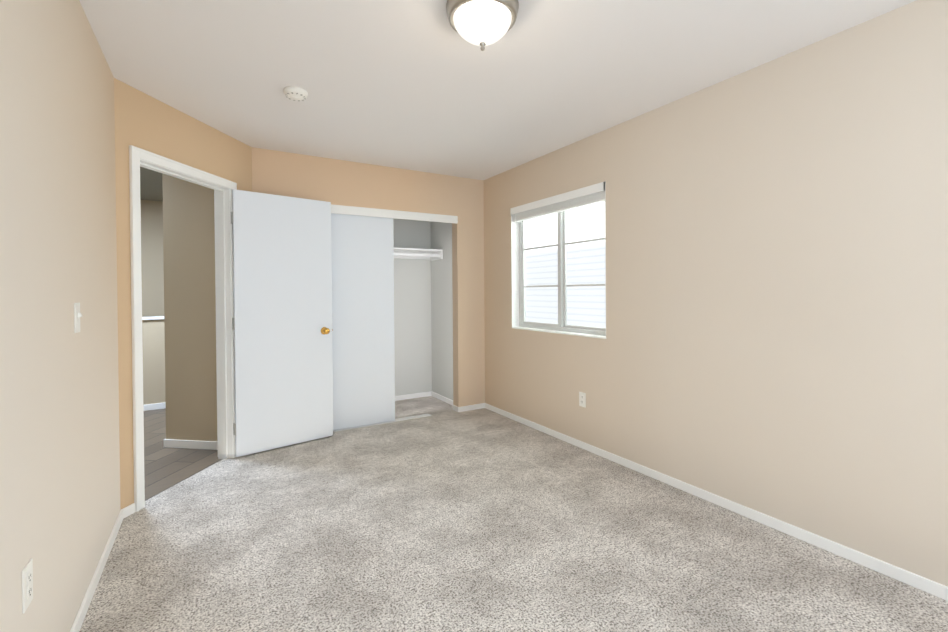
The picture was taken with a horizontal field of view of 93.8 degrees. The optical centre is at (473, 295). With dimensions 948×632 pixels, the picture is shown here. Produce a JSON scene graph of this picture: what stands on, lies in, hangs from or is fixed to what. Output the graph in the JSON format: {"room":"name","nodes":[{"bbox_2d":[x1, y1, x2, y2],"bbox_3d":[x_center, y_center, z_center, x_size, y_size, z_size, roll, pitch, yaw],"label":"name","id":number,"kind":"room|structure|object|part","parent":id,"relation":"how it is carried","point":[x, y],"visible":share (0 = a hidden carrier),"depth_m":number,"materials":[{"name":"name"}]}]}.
{"room":"empty bedroom","nodes":[
{"label":"empty bedroom","id":0,"kind":"room"},
{"bbox_2d":[0,0,119,631],"bbox_3d":[-1.033,0.029,0.755,0.115,2.440,4.111,-1,1,-31],"label":"wall","id":1,"kind":"structure","parent":0,"point":[59,456],"depth_m":1.47,"materials":[{"name":"paint"}]},
{"bbox_2d":[21,558,32,613],"bbox_3d":[-1.226,0.796,1.219,0.008,0.115,0.070,-1,1,-31],"label":"electrical outlet","id":2,"kind":"object","parent":1,"relation":"attached to","point":[27,584],"visible":1,"depth_m":1.21,"materials":[{"name":"white plastic"}]},
{"bbox_2d":[26,570,32,599],"bbox_3d":[-1.224,0.796,1.220,0.002,0.073,0.033,-1,1,-31],"label":"receptacle","id":3,"kind":"object","parent":2,"relation":"attached to","point":[29,573],"depth_m":1.22,"materials":[{"name":"white plastic"}]},
{"bbox_2d":[74,303,82,332],"bbox_3d":[-1.519,0.083,1.705,0.017,0.115,0.070,-1,1,-31],"label":"light switch","id":4,"kind":"object","parent":1,"relation":"attached to","point":[77,314],"visible":1,"depth_m":1.69,"materials":[{"name":"white plastic"}]},
{"bbox_2d":[70,439,217,631],"bbox_3d":[-1.018,1.220,1.604,0.750,0.066,5.246,-1,1,-31],"label":"baseboard","id":5,"kind":"structure","parent":1,"relation":"attached to","point":[125,512],"depth_m":2.17,"materials":[{"name":"white wood"}]},
{"bbox_2d":[140,200,163,316],"bbox_3d":[-3.455,-0.003,6.091,4.775,2.440,0.100,-1,1,-31],"label":"wall","id":6,"kind":"structure","parent":0,"point":[152,266],"depth_m":5.64,"materials":[{"name":"paint"}]},
{"bbox_2d":[142,319,164,404],"bbox_3d":[-3.869,0.748,4.674,2.400,0.970,0.100,-1,1,-31],"label":"wall","id":7,"kind":"structure","parent":0,"point":[153,336],"depth_m":4.84,"materials":[{"name":"paint"}]},
{"bbox_2d":[142,316,163,319],"bbox_3d":[-3.865,0.248,4.674,2.420,0.030,0.140,-1,1,-31],"label":"trim","id":8,"kind":"structure","parent":7,"relation":"on","point":[154,318],"depth_m":4.82,"materials":[{"name":"white wood"}]},
{"bbox_2d":[143,402,165,410],"bbox_3d":[-3.837,1.212,4.630,2.400,0.066,0.013,-1,1,-31],"label":"baseboard","id":9,"kind":"structure","parent":7,"relation":"attached to","point":[155,406],"depth_m":4.83,"materials":[{"name":"white wood"}]},
{"bbox_2d":[114,78,251,509],"bbox_3d":[-1.938,0.013,3.084,0.115,2.440,1.306,0,1,8],"label":"wall","id":10,"kind":"structure","parent":0,"point":[144,121],"depth_m":2.54,"materials":[{"name":"beige paint"}]},
{"bbox_2d":[129,145,236,511],"bbox_3d":[-1.952,0.192,2.982,0.153,2.109,0.891,0,1,8],"label":"door frame","id":11,"kind":"structure","parent":10,"relation":"attached to","point":[136,154],"depth_m":3.16,"materials":[{"name":"white wood"}]},
{"bbox_2d":[231,189,332,456],"bbox_3d":[-1.532,0.204,3.598,0.770,2.020,0.045,-1,1,-41],"label":"door","id":12,"kind":"structure","parent":10,"relation":"in","point":[282,307],"depth_m":3.55,"materials":[{"name":"white paint"}]},
{"bbox_3d":[-1.819,0.210,3.350,0.012,1.690,0.041,-1,1,-41],"label":"door hinge","id":13,"kind":"part","parent":12,"relation":"part of","materials":[{"name":"silver metal"}]},
{"bbox_2d":[321,327,329,333],"bbox_3d":[-1.291,0.297,3.802,0.064,0.064,0.165,-1,1,-41],"label":"door knob","id":14,"kind":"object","parent":12,"relation":"in","point":[324,330],"depth_m":3.75,"materials":[{"name":"gold metal"}]},
{"bbox_2d":[144,408,222,500],"bbox_3d":[-1.383,1.298,2.774,4.925,0.108,7.930,-1,1,-31],"label":"floor","id":15,"kind":"structure","parent":0,"point":[165,468],"depth_m":3.38,"materials":[{"name":"brown wood"}]},
{"bbox_2d":[162,173,216,440],"bbox_3d":[-2.231,0.010,3.648,0.625,2.440,0.100,0,1,8],"label":"wall","id":16,"kind":"structure","parent":0,"point":[189,308],"depth_m":3.61,"materials":[{"name":"paint"}]},
{"bbox_2d":[252,147,484,406],"bbox_3d":[-0.935,-0.004,4.205,2.366,2.440,0.115,-1,1,-31],"label":"wall","id":17,"kind":"structure","parent":0,"point":[342,182],"depth_m":4.45,"materials":[{"name":"beige paint"}]},
{"bbox_2d":[331,213,394,430],"bbox_3d":[-1.119,0.224,4.074,0.800,1.965,0.030,-1,1,-31],"label":"closet doors","id":18,"kind":"structure","parent":17,"relation":"in","point":[362,271],"depth_m":4.11,"materials":[{"name":"white paint"}]},
{"bbox_2d":[334,414,431,431],"bbox_3d":[-0.861,1.212,4.258,0.960,0.006,0.080,-1,1,-31],"label":"trim","id":19,"kind":"structure","parent":17,"relation":"attached to","point":[411,417],"depth_m":4.31,"materials":[{"name":"white"}]},
{"bbox_2d":[331,204,457,223],"bbox_3d":[-0.868,-0.779,4.226,1.560,0.077,0.112,-1,1,-31],"label":"trim","id":20,"kind":"structure","parent":17,"relation":"attached to","point":[364,211],"depth_m":4.21,"materials":[{"name":"white wood"}]},
{"bbox_2d":[454,403,481,411],"bbox_3d":[-0.033,1.177,4.673,0.313,0.054,0.013,-1,1,-31],"label":"baseboard","id":21,"kind":"structure","parent":17,"relation":"attached to","point":[476,406],"depth_m":4.66,"materials":[{"name":"white wood"}]},
{"bbox_2d":[393,218,432,395],"bbox_3d":[-1.307,-0.008,4.924,1.980,2.440,0.100,-1,1,-31],"label":"wall","id":22,"kind":"structure","parent":0,"point":[423,330],"depth_m":5.21,"materials":[{"name":"white paint"}]},
{"bbox_2d":[395,392,429,400],"bbox_3d":[-1.268,1.185,4.886,1.780,0.054,0.013,-1,1,-31],"label":"baseboard","id":23,"kind":"structure","parent":22,"relation":"attached to","point":[424,394],"depth_m":5.20,"materials":[{"name":"white wood"}]},
{"bbox_2d":[394,247,442,260],"bbox_3d":[-1.203,-0.467,4.739,1.780,0.108,0.320,-1,1,-31],"label":"closet shelf","id":24,"kind":"object","parent":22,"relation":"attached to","point":[418,253],"visible":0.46,"depth_m":5.05,"materials":[{"name":"white wood"}]},
{"bbox_2d":[429,221,452,399],"bbox_3d":[-0.292,-0.017,5.055,0.100,2.440,0.690,-1,1,-31],"label":"wall","id":25,"kind":"structure","parent":0,"point":[440,233],"depth_m":5.10,"materials":[{"name":"white paint"}]},
{"bbox_2d":[430,391,453,406],"bbox_3d":[-0.329,1.176,5.027,0.020,0.054,0.670,-1,1,-31],"label":"baseboard","id":26,"kind":"structure","parent":25,"relation":"attached to","point":[440,397],"depth_m":5.09,"materials":[{"name":"white wood"}]},
{"bbox_2d":[79,0,915,200],"bbox_3d":[-1.402,-1.268,2.750,4.925,0.120,7.930,-1,1,-31],"label":"ceiling","id":27,"kind":"structure","parent":0,"point":[420,85],"depth_m":2.33,"materials":[{"name":"paint"}]},
{"bbox_2d":[283,86,307,100],"bbox_3d":[-1.053,-1.189,2.617,0.134,0.040,0.134,-1,1,-31],"label":"smoke detector","id":28,"kind":"object","parent":27,"relation":"attached to","point":[293,93],"visible":1,"depth_m":2.58,"materials":[{"name":"white plastic"}]},
{"bbox_2d":[446,0,518,50],"bbox_3d":[0.035,-1.118,1.854,0.304,0.184,0.304,-1,1,-31],"label":"ceiling light","id":29,"kind":"object","parent":27,"relation":"hanging from","point":[482,23],"visible":1,"depth_m":1.79,"materials":[{"name":"white glass"}]},
{"bbox_2d":[79,396,947,631],"bbox_3d":[-0.149,1.233,2.315,2.970,0.012,5.580,-1,1,-31],"label":"floor","id":30,"kind":"structure","parent":0,"point":[444,517],"depth_m":2.12,"materials":[{"name":"grey carpet"}]},
{"bbox_2d":[484,0,947,586],"bbox_3d":[0.630,-0.015,4.032,0.150,2.440,8.050,-1,1,-31],"label":"wall","id":31,"kind":"structure","parent":0,"point":[774,344],"depth_m":2.28,"materials":[{"name":"paint"}]},
{"bbox_2d":[512,327,605,338],"bbox_3d":[0.712,0.311,3.833,0.089,0.013,1.200,-1,1,-31],"label":"window sill","id":32,"kind":"structure","parent":31,"relation":"attached to","point":[568,333],"depth_m":3.71,"materials":[{"name":"white wood"}]},
{"bbox_2d":[519,202,605,335],"bbox_3d":[0.766,-0.269,3.862,0.054,1.170,1.200,-1,1,-31],"label":"window","id":33,"kind":"structure","parent":31,"relation":"in","point":[561,327],"depth_m":3.85,"materials":[{"name":"clear glass"}]},
{"bbox_2d":[510,182,604,260],"bbox_3d":[0.692,-0.591,3.816,0.074,0.516,1.194,-1,1,-31],"label":"window blind","id":34,"kind":"object","parent":33,"relation":"attached to","point":[584,197],"visible":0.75,"depth_m":3.72,"materials":[{"name":"white plastic"}]},
{"bbox_2d":[511,181,605,326],"bbox_3d":[0.709,-0.274,3.828,0.087,1.158,1.200,-1,1,-31],"label":"liner","id":35,"kind":"object","parent":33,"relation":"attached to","point":[515,289],"visible":0.5,"depth_m":4.33,"materials":[{"name":"white"}]},
{"bbox_3d":[0.768,-0.269,3.863,0.034,1.080,1.110,-1,1,-31],"label":"window sash","id":36,"kind":"part","parent":33,"relation":"part of","materials":[{"name":"white plastic"}]},
{"bbox_2d":[579,392,585,407],"bbox_3d":[0.858,0.821,3.511,0.008,0.115,0.070,-1,1,-31],"label":"electrical outlet","id":37,"kind":"object","parent":31,"relation":"attached to","point":[582,399],"visible":1,"depth_m":3.50,"materials":[{"name":"white plastic"}]},
{"bbox_2d":[580,395,583,404],"bbox_3d":[0.856,0.821,3.510,0.002,0.073,0.033,-1,1,-31],"label":"receptacle","id":38,"kind":"object","parent":37,"relation":"attached to","point":[581,396],"depth_m":3.51,"materials":[{"name":"white plastic"}]},
{"bbox_2d":[482,403,947,600],"bbox_3d":[1.329,1.185,2.718,0.016,0.054,4.765,-1,1,-31],"label":"baseboard","id":39,"kind":"structure","parent":31,"relation":"attached to","point":[934,588],"depth_m":2.34,"materials":[{"name":"white wood"}]},
{"label":"outside","id":40,"kind":"structure","parent":0,"visible":0},
{"bbox_2d":[525,202,605,327],"bbox_3d":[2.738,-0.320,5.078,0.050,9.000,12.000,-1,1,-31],"label":"window pane","id":41,"kind":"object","parent":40,"point":[573,252],"depth_m":7.03,"materials":[{"name":"clear glass"}]}
]}

